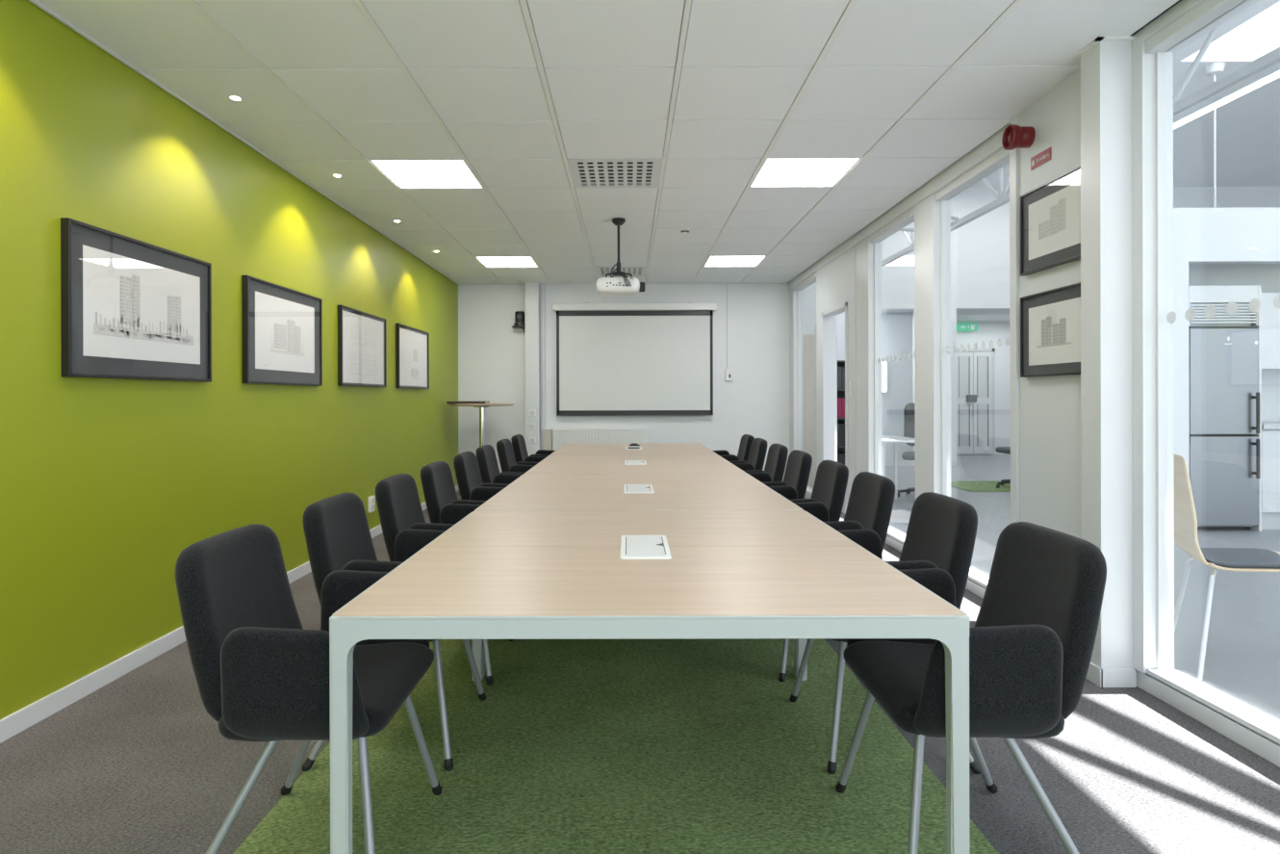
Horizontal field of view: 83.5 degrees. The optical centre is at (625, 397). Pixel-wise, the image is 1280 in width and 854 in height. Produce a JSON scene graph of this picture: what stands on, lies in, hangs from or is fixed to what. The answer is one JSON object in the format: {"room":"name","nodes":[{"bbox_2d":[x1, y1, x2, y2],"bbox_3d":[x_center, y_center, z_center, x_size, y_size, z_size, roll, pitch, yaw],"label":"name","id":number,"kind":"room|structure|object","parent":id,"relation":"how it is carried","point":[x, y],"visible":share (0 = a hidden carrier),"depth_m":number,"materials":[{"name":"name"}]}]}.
{"room":"conference room","nodes":[
{"label":"conference room","id":0,"kind":"room"},
{"bbox_2d":[0,0,458,718],"bbox_3d":[-2.194,-0.179,3.752,0.100,2.711,10.887,0,0,0],"label":"wall","id":1,"kind":"structure","parent":0,"point":[105,483],"depth_m":3.22,"materials":[{"name":"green paint"}]},
{"bbox_2d":[60,217,211,382],"bbox_3d":[-2.131,-0.383,3.195,0.032,0.604,0.935,0,0,0],"label":"framed print","id":2,"kind":"object","parent":1,"relation":"attached to","point":[132,308],"visible":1,"depth_m":3.08,"materials":[{"name":"black"}]},
{"bbox_2d":[0,485,459,742],"bbox_3d":[-2.134,1.139,3.703,0.014,0.075,10.787,0,0,0],"label":"baseboard","id":3,"kind":"structure","parent":1,"relation":"attached to","point":[27,716],"depth_m":2.88,"materials":[{"name":"white"}]},
{"bbox_2d":[241,275,322,385],"bbox_3d":[-2.126,-0.385,4.495,0.032,0.604,0.975,0,0,0],"label":"framed print","id":4,"kind":"object","parent":1,"relation":"attached to","point":[282,326],"visible":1,"depth_m":4.41,"materials":[{"name":"black"}]},
{"bbox_2d":[337,305,386,386],"bbox_3d":[-2.120,-0.392,5.818,0.032,0.601,0.980,0,0,0],"label":"framed print","id":5,"kind":"object","parent":1,"relation":"attached to","point":[362,336],"visible":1,"depth_m":5.74,"materials":[{"name":"black"}]},
{"bbox_2d":[367,495,374,511],"bbox_3d":[-2.117,0.884,5.979,0.030,0.130,0.090,0,0,0],"label":"wall socket","id":6,"kind":"object","parent":1,"relation":"attached to","point":[371,499],"visible":1,"depth_m":5.94,"materials":[{"name":"white plastic"}]},
{"bbox_2d":[395,323,429,388],"bbox_3d":[-2.115,-0.393,7.153,0.032,0.601,0.990,0,0,0],"label":"framed print","id":7,"kind":"object","parent":1,"relation":"attached to","point":[412,345],"visible":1,"depth_m":7.07,"materials":[{"name":"black"}]},
{"bbox_2d":[524,281,540,456],"bbox_3d":[-1.167,-0.137,9.014,0.174,2.611,0.155,0,0,0],"label":"column","id":8,"kind":"structure","parent":0,"point":[531,289],"depth_m":8.95,"materials":[{"name":"white paint"}]},
{"bbox_2d":[28,0,1178,284],"bbox_3d":[0.032,-1.517,3.742,4.558,0.167,10.887,0,0,0],"label":"ceiling","id":9,"kind":"structure","parent":0,"point":[511,89],"depth_m":3.46,"materials":[{"name":"white tile"}]},
{"bbox_2d":[368,158,483,188],"bbox_3d":[-1.264,-1.453,4.633,0.576,0.030,0.594,0,0,0],"label":"ceiling light panel","id":10,"kind":"object","parent":9,"relation":"attached to","point":[437,173],"visible":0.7,"depth_m":4.62,"materials":[{"name":"white plastic"}]},
{"bbox_2d":[475,256,537,267],"bbox_3d":[-1.252,-1.456,7.633,0.576,0.030,0.594,0,0,0],"label":"ceiling light panel","id":11,"kind":"object","parent":9,"relation":"attached to","point":[488,262],"visible":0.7,"depth_m":7.65,"materials":[{"name":"white plastic"}]},
{"bbox_2d":[566,157,662,188],"bbox_3d":[-0.064,-1.460,4.628,0.576,0.042,0.594,0,0,0],"label":"ceiling vent","id":12,"kind":"object","parent":9,"relation":"in","point":[585,173],"visible":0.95,"depth_m":4.61,"materials":[{"name":"white metal"}]},
{"bbox_2d":[595,217,644,296],"bbox_3d":[-0.040,-1.139,5.782,0.392,0.608,0.304,0,0,0],"label":"ceiling projector","id":13,"kind":"object","parent":9,"relation":"hanging from","point":[625,286],"visible":1,"depth_m":5.69,"materials":[{"name":"white plastic"}]},
{"bbox_2d":[594,266,646,276],"bbox_3d":[-0.050,-1.464,8.228,0.576,0.042,0.594,0,0,0],"label":"ceiling vent","id":14,"kind":"object","parent":9,"relation":"in","point":[634,270],"visible":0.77,"depth_m":8.17,"materials":[{"name":"white metal"}]},
{"bbox_2d":[704,256,765,266],"bbox_3d":[1.148,-1.463,7.624,0.576,0.030,0.594,0,0,0],"label":"ceiling light panel","id":15,"kind":"object","parent":9,"relation":"attached to","point":[713,261],"visible":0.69,"depth_m":7.63,"materials":[{"name":"white plastic"}]},
{"bbox_2d":[749,157,861,187],"bbox_3d":[1.136,-1.460,4.624,0.576,0.030,0.594,0,0,0],"label":"ceiling light panel","id":16,"kind":"object","parent":9,"relation":"attached to","point":[774,171],"visible":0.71,"depth_m":4.60,"materials":[{"name":"white plastic"}]},
{"bbox_2d":[458,281,789,480],"bbox_3d":[0.056,-0.191,9.137,4.358,2.711,0.100,0,0,0],"label":"wall","id":17,"kind":"structure","parent":0,"point":[755,402],"depth_m":9.09,"materials":[{"name":"white paint"}]},
{"bbox_2d":[512,310,524,332],"bbox_3d":[-1.309,-0.944,9.010,0.217,0.276,0.167,0,0,0],"label":"speaker","id":18,"kind":"object","parent":17,"relation":"attached to","point":[519,315],"visible":0.88,"depth_m":8.95,"materials":[{"name":"black plastic"}]},
{"bbox_2d":[540,282,546,449],"bbox_3d":[-1.035,-0.138,9.071,0.068,2.611,0.040,0,0,0],"label":"duct","id":19,"kind":"object","parent":17,"relation":"attached to","point":[543,329],"visible":0.78,"depth_m":9.05,"materials":[{"name":"grey metal"}]},
{"bbox_2d":[543,428,647,450],"bbox_3d":[-0.373,0.729,9.034,1.300,0.675,0.102,0,0,0],"label":"radiator","id":20,"kind":"object","parent":17,"relation":"attached to","point":[560,437],"visible":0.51,"depth_m":8.99,"materials":[{"name":"white metal"}]},
{"bbox_2d":[551,429,647,430],"bbox_3d":[-0.324,0.401,9.025,1.200,0.014,0.080,0,0,0],"label":"grille","id":21,"kind":"object","parent":20,"relation":"attached to","point":[551,429],"depth_m":8.98,"materials":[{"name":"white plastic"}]},
{"bbox_2d":[552,302,716,415],"bbox_3d":[0.112,-0.491,9.026,2.057,1.423,0.120,0,0,0],"label":"projection screen","id":22,"kind":"object","parent":17,"relation":"attached to","point":[613,359],"visible":1,"depth_m":9.02,"materials":[{"name":"white fabric"}]},
{"bbox_2d":[724,282,731,380],"bbox_3d":[1.298,-0.834,9.061,0.080,1.231,0.040,0,0,0],"label":"wall control","id":23,"kind":"object","parent":17,"relation":"attached to","point":[728,372],"visible":1,"depth_m":9.07,"materials":[{"name":"white plastic"}]},
{"bbox_2d":[0,454,1279,853],"bbox_3d":[5.904,1.175,7.628,16.258,0.050,18.700,0,0,0],"label":"floor","id":24,"kind":"structure","parent":0,"point":[139,763],"depth_m":2.31,"materials":[{"name":"grey carpet"}]},
{"bbox_2d":[449,403,513,497],"bbox_3d":[-1.700,0.618,8.507,0.756,1.104,0.756,0,0,0],"label":"table","id":25,"kind":"object","parent":24,"relation":"on","point":[481,406],"visible":0.52,"depth_m":8.47,"materials":[{"name":"brown wood"}]},
{"bbox_2d":[446,401,489,403],"bbox_3d":[-1.826,0.053,8.347,0.442,0.028,0.280,0,0,0],"label":"folder","id":26,"kind":"object","parent":25,"relation":"on","point":[447,401],"visible":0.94,"depth_m":8.21,"materials":[{"name":"brown"}]},
{"bbox_2d":[232,638,998,853],"bbox_3d":[-0.021,1.169,3.301,1.965,0.003,10.000,0,0,0],"label":"rug","id":27,"kind":"object","parent":24,"relation":"on","point":[682,745],"depth_m":2.28,"materials":[{"name":"green carpet"}]},
{"bbox_2d":[174,523,442,853],"bbox_3d":[-0.811,0.761,1.864,0.532,0.820,0.572,0,0,0],"label":"armchair","id":28,"kind":"object","parent":27,"relation":"on","point":[262,676],"visible":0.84,"depth_m":1.67,"materials":[{"name":"grey fabric"}]},
{"bbox_2d":[302,492,486,770],"bbox_3d":[-0.809,0.761,2.524,0.532,0.820,0.572,0,0,0],"label":"armchair","id":29,"kind":"object","parent":27,"relation":"on","point":[336,528],"visible":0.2,"depth_m":2.42,"materials":[{"name":"grey fabric"}]},
{"bbox_2d":[375,473,513,685],"bbox_3d":[-0.806,0.760,3.194,0.532,0.820,0.572,0,0,0],"label":"armchair","id":30,"kind":"object","parent":27,"relation":"on","point":[399,508],"visible":0.28,"depth_m":3.09,"materials":[{"name":"grey fabric"}]},
{"bbox_2d":[420,460,505,523],"bbox_3d":[-0.803,0.759,3.854,0.532,0.820,0.572,0,0,0],"label":"armchair","id":31,"kind":"object","parent":27,"relation":"on","point":[436,477],"visible":0.23,"depth_m":3.77,"materials":[{"name":"grey fabric"}]},
{"bbox_2d":[453,451,521,499],"bbox_3d":[-0.801,0.759,4.554,0.532,0.820,0.572,0,0,0],"label":"armchair","id":32,"kind":"object","parent":27,"relation":"on","point":[466,464],"visible":0.22,"depth_m":4.46,"materials":[{"name":"grey fabric"}]},
{"bbox_2d":[475,444,535,483],"bbox_3d":[-0.798,0.758,5.194,0.532,0.820,0.572,0,0,0],"label":"armchair","id":33,"kind":"object","parent":27,"relation":"on","point":[485,454],"visible":0.19,"depth_m":5.12,"materials":[{"name":"grey fabric"}]},
{"bbox_2d":[496,438,546,471],"bbox_3d":[-0.795,0.757,5.984,0.532,0.820,0.572,0,0,0],"label":"armchair","id":34,"kind":"object","parent":27,"relation":"on","point":[504,447],"visible":0.2,"depth_m":5.84,"materials":[{"name":"grey fabric"}]},
{"bbox_2d":[511,434,555,462],"bbox_3d":[-0.792,0.756,6.724,0.532,0.820,0.572,0,0,0],"label":"armchair","id":35,"kind":"object","parent":27,"relation":"on","point":[518,440],"visible":0.27,"depth_m":6.59,"materials":[{"name":"grey fabric"}]},
{"bbox_2d":[549,442,716,455],"bbox_3d":[0.070,0.815,6.621,1.385,0.699,1.446,0,0,0],"label":"conference table","id":36,"kind":"object","parent":27,"relation":"on","point":[610,448],"visible":0.55,"depth_m":6.50,"materials":[{"name":"grey"}]},
{"bbox_2d":[625,442,642,449],"bbox_3d":[0.077,0.444,6.620,0.152,0.042,0.345,0,0,0],"label":"hatch","id":37,"kind":"object","parent":36,"relation":"on","point":[633,446],"visible":1,"depth_m":6.60,"materials":[{"name":"white plastic"}]},
{"bbox_2d":[524,454,746,473],"bbox_3d":[0.065,0.816,5.171,1.385,0.699,1.446,0,0,0],"label":"conference table","id":38,"kind":"object","parent":27,"relation":"on","point":[552,463],"visible":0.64,"depth_m":5.00,"materials":[{"name":"grey wood"}]},
{"bbox_2d":[624,460,646,464],"bbox_3d":[0.072,0.463,5.170,0.152,0.007,0.345,0,0,0],"label":"hatch","id":39,"kind":"object","parent":38,"relation":"on","point":[627,462],"visible":1,"depth_m":5.10,"materials":[{"name":"white plastic"}]},
{"bbox_2d":[474,473,803,676],"bbox_3d":[0.059,0.818,3.721,1.385,0.699,1.446,0,0,0],"label":"conference table","id":40,"kind":"object","parent":27,"relation":"on","point":[529,492],"visible":0.59,"depth_m":3.51,"materials":[{"name":"grey wood"}]},
{"bbox_2d":[623,484,654,492],"bbox_3d":[0.066,0.465,3.690,0.152,0.007,0.345,0,0,0],"label":"hatch","id":41,"kind":"object","parent":40,"relation":"on","point":[627,488],"visible":1,"depth_m":3.65,"materials":[{"name":"white plastic"}]},
{"bbox_2d":[329,510,969,853],"bbox_3d":[0.054,0.819,2.271,1.385,0.699,1.446,0,0,0],"label":"conference table","id":42,"kind":"object","parent":27,"relation":"on","point":[537,574],"visible":1,"depth_m":1.73,"materials":[{"name":"brown wood"}]},
{"bbox_2d":[619,535,671,559],"bbox_3d":[0.061,0.466,2.265,0.152,0.007,0.345,0,0,0],"label":"hatch","id":43,"kind":"object","parent":42,"relation":"on","point":[632,547],"visible":1,"depth_m":2.22,"materials":[{"name":"white plastic"}]},
{"bbox_2d":[712,434,754,461],"bbox_3d":[0.910,0.752,6.617,0.532,0.820,0.572,0,0,0],"label":"armchair","id":44,"kind":"object","parent":27,"relation":"on","point":[746,440],"visible":0.16,"depth_m":6.60,"materials":[{"name":"grey fabric"}]},
{"bbox_2d":[719,437,767,469],"bbox_3d":[0.908,0.752,6.017,0.532,0.820,0.572,0,0,0],"label":"armchair","id":45,"kind":"object","parent":27,"relation":"on","point":[758,448],"visible":0.22,"depth_m":5.88,"materials":[{"name":"grey fabric"}]},
{"bbox_2d":[733,443,788,481],"bbox_3d":[0.905,0.753,5.267,0.532,0.820,0.572,0,0,0],"label":"armchair","id":46,"kind":"object","parent":27,"relation":"on","point":[777,456],"visible":0.2,"depth_m":5.16,"materials":[{"name":"grey fabric"}]},
{"bbox_2d":[746,449,812,498],"bbox_3d":[0.903,0.754,4.597,0.532,0.820,0.572,0,0,0],"label":"armchair","id":47,"kind":"object","parent":27,"relation":"on","point":[798,468],"visible":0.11,"depth_m":4.48,"materials":[{"name":"grey fabric"}]},
{"bbox_2d":[768,460,848,521],"bbox_3d":[0.900,0.755,3.857,0.532,0.820,0.572,0,0,0],"label":"armchair","id":48,"kind":"object","parent":27,"relation":"on","point":[832,476],"visible":0.26,"depth_m":3.77,"materials":[{"name":"grey fabric"}]},
{"bbox_2d":[757,471,895,681],"bbox_3d":[0.897,0.755,3.217,0.532,0.820,0.572,0,0,0],"label":"armchair","id":49,"kind":"object","parent":27,"relation":"on","point":[871,499],"visible":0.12,"depth_m":3.11,"materials":[{"name":"grey fabric"}]},
{"bbox_2d":[789,491,980,773],"bbox_3d":[0.894,0.756,2.497,0.532,0.820,0.572,0,0,0],"label":"armchair","id":50,"kind":"object","parent":27,"relation":"on","point":[941,531],"visible":0.24,"depth_m":2.39,"materials":[{"name":"grey fabric"}]},
{"bbox_2d":[835,521,1106,853],"bbox_3d":[0.887,0.757,1.867,0.532,0.820,0.572,0,0,0],"label":"armchair","id":51,"kind":"object","parent":27,"relation":"on","point":[1032,639],"visible":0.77,"depth_m":1.67,"materials":[{"name":"grey fabric"}]},
{"bbox_2d":[802,333,837,487],"bbox_3d":[2.487,0.173,9.490,0.440,1.970,0.642,0,0,0],"label":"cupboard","id":52,"kind":"object","parent":24,"relation":"on","point":[807,339],"visible":0.27,"depth_m":9.17,"materials":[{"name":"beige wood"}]},
{"bbox_2d":[837,359,844,452],"bbox_3d":[2.992,0.305,10.489,0.800,1.700,0.400,0,0,0],"label":"shelf unit","id":53,"kind":"object","parent":24,"relation":"on","point":[840,363],"visible":0.02,"depth_m":10.67,"materials":[{"name":"black wood"}]},
{"bbox_2d":[837,366,841,388],"bbox_3d":[3.072,-0.287,10.448,0.063,0.320,0.280,0,0,0],"label":"binder","id":54,"kind":"object","parent":53,"relation":"on","point":[838,368],"visible":0.35,"depth_m":10.31,"materials":[{"name":"black plastic"}]},
{"bbox_2d":[837,397,842,417],"bbox_3d":[3.080,0.143,10.448,0.057,0.280,0.280,0,0,0],"label":"binder","id":55,"kind":"object","parent":53,"relation":"on","point":[839,399],"visible":0.49,"depth_m":10.31,"materials":[{"name":"pink"}]},
{"bbox_2d":[839,423,843,445],"bbox_3d":[3.104,0.533,10.448,0.057,0.320,0.280,0,0,0],"label":"binder","id":56,"kind":"object","parent":53,"relation":"on","point":[840,424],"visible":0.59,"depth_m":10.31,"materials":[{"name":"black plastic"}]},
{"bbox_2d":[841,366,844,388],"bbox_3d":[3.135,-0.287,10.448,0.056,0.320,0.280,0,0,0],"label":"binder","id":57,"kind":"object","parent":53,"relation":"on","point":[842,368],"visible":0.27,"depth_m":10.31,"materials":[{"name":"black plastic"}]},
{"bbox_2d":[882,435,914,499],"bbox_3d":[2.873,0.796,7.790,0.480,0.725,0.900,0,0,0],"label":"desk","id":58,"kind":"object","parent":24,"relation":"on","point":[895,439],"visible":0.48,"depth_m":7.83,"materials":[{"name":"white"}]},
{"bbox_2d":[897,402,915,496],"bbox_3d":[3.454,0.606,8.336,0.583,1.100,0.607,0,0,23],"label":"office chair","id":59,"kind":"object","parent":24,"relation":"on","point":[908,411],"visible":0.3,"depth_m":8.58,"materials":[{"name":"grey fabric"}]},
{"bbox_2d":[950,480,1010,491],"bbox_3d":[4.939,1.147,9.332,1.400,0.008,1.100,0,0,0],"label":"rug","id":60,"kind":"object","parent":24,"relation":"on","point":[968,485],"visible":0.43,"depth_m":9.34,"materials":[{"name":"carpet"}]},
{"bbox_2d":[995,446,1010,487],"bbox_3d":[5.016,0.601,9.131,0.607,1.100,0.583,0,0,0],"label":"office chair","id":61,"kind":"object","parent":60,"relation":"on","point":[1004,449],"visible":0.16,"depth_m":9.12,"materials":[{"name":"grey fabric"}]},
{"bbox_2d":[1188,326,1259,529],"bbox_3d":[5.183,0.266,6.486,0.594,1.775,0.688,0,0,0],"label":"fridge","id":62,"kind":"object","parent":24,"relation":"on","point":[1223,361],"visible":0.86,"depth_m":6.20,"materials":[{"name":"grey metal"}]},
{"bbox_2d":[1188,285,1261,531],"bbox_3d":[5.195,0.091,6.520,0.625,2.125,0.620,0,0,0],"label":"tall cabinet","id":63,"kind":"object","parent":24,"relation":"on","point":[1200,297],"visible":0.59,"depth_m":6.21,"materials":[{"name":"white"}]},
{"bbox_2d":[1188,302,1257,325],"bbox_3d":[5.179,-0.726,6.227,0.600,0.200,0.025,0,0,0],"label":"vent grille","id":64,"kind":"object","parent":63,"relation":"attached to","point":[1242,317],"depth_m":6.22,"materials":[{"name":"white metal"}]},
{"bbox_2d":[1173,453,1279,681],"bbox_3d":[2.647,0.707,3.074,0.485,0.917,0.479,0,0,24],"label":"shell chair","id":65,"kind":"object","parent":24,"relation":"on","point":[1239,559],"visible":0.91,"depth_m":3.06,"materials":[{"name":"beige plastic"}]},
{"bbox_2d":[1261,429,1279,529],"bbox_3d":[5.827,0.712,6.526,0.604,0.880,0.605,0,0,0],"label":"base cabinet","id":66,"kind":"object","parent":24,"relation":"on","point":[1270,438],"visible":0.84,"depth_m":6.22,"materials":[{"name":"white"}]},
{"bbox_2d":[1261,421,1279,429],"bbox_3d":[7.461,0.244,6.514,3.890,0.043,0.645,0,0,0],"label":"countertop","id":67,"kind":"structure","parent":66,"relation":"on","point":[1265,424],"depth_m":6.20,"materials":[{"name":"grey metal"}]},
{"bbox_2d":[789,272,817,498],"bbox_3d":[2.150,-0.103,8.405,0.165,2.525,1.347,0,0,0],"label":"window","id":68,"kind":"structure","parent":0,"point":[795,293],"depth_m":8.83,"materials":[{"name":"white"}]},
{"bbox_2d":[855,205,916,552],"bbox_3d":[2.140,-0.100,5.747,0.165,2.525,1.330,0,0,0],"label":"window","id":69,"kind":"structure","parent":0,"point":[868,252],"depth_m":6.08,"materials":[{"name":"white metal"}]},
{"bbox_2d":[881,312,913,460],"bbox_3d":[3.925,-0.249,12.935,3.150,2.800,0.100,0,0,0],"label":"wall","id":70,"kind":"structure","parent":0,"point":[896,327],"depth_m":12.88,"materials":[{"name":"white paint"}]},
{"bbox_2d":[881,359,888,393],"bbox_3d":[4.569,-0.381,12.862,0.260,0.600,0.040,0,0,0],"label":"window","id":71,"kind":"structure","parent":70,"relation":"in","point":[884,366],"depth_m":12.86,"materials":[{"name":"white"}]},
{"bbox_2d":[881,308,1009,320],"bbox_3d":[5.698,-1.585,13.411,6.700,0.100,2.330,0,0,0],"label":"ceiling","id":72,"kind":"structure","parent":0,"point":[961,314],"depth_m":13.06,"materials":[{"name":"white paint"}]},
{"bbox_2d":[956,320,1010,454],"bbox_3d":[7.281,-0.260,14.421,3.550,2.800,0.100,0,0,0],"label":"wall","id":73,"kind":"structure","parent":0,"point":[987,330],"depth_m":14.37,"materials":[{"name":"white paint"}]},
{"bbox_2d":[956,323,977,331],"bbox_3d":[6.772,-1.409,14.306,0.440,0.150,0.133,0,0,0],"label":"exit sign","id":74,"kind":"object","parent":73,"relation":"attached to","point":[960,326],"visible":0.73,"depth_m":14.24,"materials":[{"name":"green plastic"}]},
{"bbox_2d":[956,348,995,455],"bbox_3d":[6.956,0.076,14.328,0.840,2.130,0.070,0,0,0],"label":"door","id":75,"kind":"structure","parent":73,"relation":"attached to","point":[976,370],"depth_m":14.34,"materials":[{"name":"white wood"}]},
{"bbox_2d":[801,186,1279,460],"bbox_3d":[8.194,-1.210,12.177,11.700,4.700,0.120,0,0,0],"label":"wall","id":76,"kind":"structure","parent":0,"point":[980,247],"depth_m":12.13,"materials":[{"name":"white paint"}]},
{"bbox_2d":[884,460,957,465],"bbox_3d":[3.975,1.106,12.130,3.250,0.090,0.012,0,0,0],"label":"baseboard","id":77,"kind":"structure","parent":76,"relation":"attached to","point":[886,462],"depth_m":12.12,"materials":[{"name":"white"}]},
{"bbox_2d":[1018,69,1081,538],"bbox_3d":[2.108,-0.150,3.337,0.210,2.631,0.630,0,0,0],"label":"wall","id":78,"kind":"structure","parent":0,"point":[1050,424],"depth_m":3.36,"materials":[{"name":"white paint"}]},
{"bbox_2d":[915,148,1010,598],"bbox_3d":[2.134,-0.099,4.397,0.165,2.525,1.370,0,0,0],"label":"window","id":79,"kind":"structure","parent":78,"relation":"in","point":[933,215],"depth_m":4.78,"materials":[{"name":"white"}]},
{"bbox_2d":[1009,113,1019,523],"bbox_3d":[2.102,-0.141,3.682,0.225,2.611,0.060,0,0,0],"label":"trim","id":80,"kind":"structure","parent":78,"relation":"attached to","point":[1013,153],"depth_m":3.67,"materials":[{"name":"white"}]},
{"bbox_2d":[1001,124,1035,150],"bbox_3d":[1.946,-1.290,3.551,0.108,0.120,0.120,0,0,0],"label":"fire alarm","id":81,"kind":"object","parent":78,"relation":"attached to","point":[1014,136],"visible":1,"depth_m":3.52,"materials":[{"name":"red plastic"}]},
{"bbox_2d":[1030,146,1051,170],"bbox_3d":[1.997,-1.150,3.451,0.006,0.060,0.164,0,0,0],"label":"sign","id":82,"kind":"object","parent":78,"relation":"attached to","point":[1045,155],"visible":1,"depth_m":3.44,"materials":[{"name":"red plastic"}]},
{"bbox_2d":[1019,164,1080,275],"bbox_3d":[1.985,-0.809,3.317,0.032,0.398,0.540,0,0,0],"label":"framed print","id":83,"kind":"object","parent":78,"relation":"attached to","point":[1049,213],"visible":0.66,"depth_m":3.33,"materials":[{"name":"black"}]},
{"bbox_2d":[1020,281,1080,377],"bbox_3d":[1.986,-0.302,3.317,0.032,0.398,0.540,0,0,0],"label":"framed print","id":84,"kind":"object","parent":78,"relation":"attached to","point":[1050,320],"visible":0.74,"depth_m":3.33,"materials":[{"name":"black"}]},
{"bbox_2d":[1085,662,1102,687],"bbox_3d":[1.917,1.128,2.955,0.012,0.075,0.137,0,0,0],"label":"baseboard","id":85,"kind":"structure","parent":78,"relation":"attached to","point":[1094,672],"depth_m":2.92,"materials":[{"name":"white"}]},
{"bbox_2d":[1072,35,1136,686],"bbox_3d":[2.024,-0.150,2.957,0.255,2.631,0.170,0,0,0],"label":"column","id":86,"kind":"structure","parent":78,"relation":"attached to","point":[1106,63],"depth_m":2.90,"materials":[{"name":"white paint"}]},
{"bbox_2d":[1100,667,1135,687],"bbox_3d":[1.983,1.128,2.892,0.142,0.075,0.012,0,0,0],"label":"baseboard","id":87,"kind":"structure","parent":78,"relation":"attached to","point":[1112,677],"depth_m":2.89,"materials":[{"name":"white paint"}]},
{"bbox_2d":[1130,0,1181,35],"bbox_3d":[2.037,-1.467,3.684,0.014,0.018,10.787,0,0,0],"label":"trim","id":88,"kind":"structure","parent":78,"relation":"attached to","point":[1173,5],"depth_m":2.75,"materials":[{"name":"grey metal"}]},
{"bbox_2d":[969,0,1279,187],"bbox_3d":[8.120,-3.606,7.690,11.800,0.100,18.850,0,0,0],"label":"ceiling","id":89,"kind":"structure","parent":0,"point":[1247,127],"depth_m":9.58,"materials":[{"name":"white tile"}]},
{"bbox_2d":[881,25,1279,266],"bbox_3d":[4.215,-2.793,5.649,0.070,1.240,12.663,0,0,0],"label":"roof truss","id":90,"kind":"object","parent":89,"relation":"attached to","point":[1271,58],"visible":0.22,"depth_m":5.32,"materials":[{"name":"white metal"}]},
{"bbox_2d":[1203,61,1225,207],"bbox_3d":[6.303,-2.626,7.673,0.280,1.850,0.276,0,0,0],"label":"pendant rod","id":91,"kind":"object","parent":89,"relation":"hanging from","point":[1216,68],"visible":0.38,"depth_m":7.66,"materials":[{"name":"white metal"}]},
{"bbox_2d":[1173,61,1279,128],"bbox_3d":[4.215,-2.132,5.181,0.090,0.102,4.800,0,0,0],"label":"lamp","id":92,"kind":"object","parent":89,"relation":"hanging from","point":[1271,73],"visible":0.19,"depth_m":4.97,"materials":[{"name":"white metal"}]},
{"bbox_2d":[1131,0,1279,767],"bbox_3d":[2.119,-0.120,0.594,0.165,2.575,4.605,0,0,0],"label":"window","id":93,"kind":"structure","parent":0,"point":[1154,317],"depth_m":2.82,"materials":[{"name":"white"}]},
{"bbox_2d":[1169,0,1258,53],"bbox_3d":[2.264,-2.493,5.214,0.100,2.089,13.850,0,0,0],"label":"wall","id":94,"kind":"structure","parent":0,"point":[1249,3],"depth_m":2.79,"materials":[{"name":"white paint"}]},
{"bbox_2d":[816,245,856,501],"bbox_3d":[2.107,-0.144,7.072,0.100,2.611,1.320,0,0,0],"label":"wall door","id":95,"kind":"structure","parent":94,"relation":"in","point":[835,281],"depth_m":6.70,"materials":[{"name":"white paint"}]},
{"bbox_2d":[814,301,847,512],"bbox_3d":[2.124,0.136,7.452,0.160,2.050,1.640,0,0,0],"label":"door","id":96,"kind":"structure","parent":95,"relation":"attached to","point":[829,320],"depth_m":7.42,"materials":[{"name":"white"}]},
{"bbox_2d":[788,123,1009,289],"bbox_3d":[2.131,-1.421,6.364,0.180,0.116,5.427,0,0,0],"label":"trim","id":97,"kind":"structure","parent":94,"relation":"attached to","point":[992,144],"depth_m":5.00,"materials":[{"name":"white"}]},
{"bbox_2d":[1132,0,1203,48],"bbox_3d":[2.116,-1.440,0.590,0.165,0.066,4.600,0,0,0],"label":"trim","id":98,"kind":"structure","parent":94,"relation":"attached to","point":[1183,7],"depth_m":2.72,"materials":[{"name":"white"}]},
{"bbox_2d":[1173,206,1279,474],"bbox_3d":[7.138,-0.253,7.387,4.780,2.800,2.370,0,0,0],"label":"wall","id":99,"kind":"structure","parent":0,"point":[1213,246],"depth_m":6.21,"materials":[{"name":"white paint"}]},
{"bbox_2d":[1261,292,1279,368],"bbox_3d":[5.824,-0.598,6.614,0.604,0.680,0.425,0,0,0],"label":"upper cabinet","id":100,"kind":"object","parent":99,"relation":"attached to","point":[1270,315],"visible":0.21,"depth_m":6.40,"materials":[{"name":"white"}]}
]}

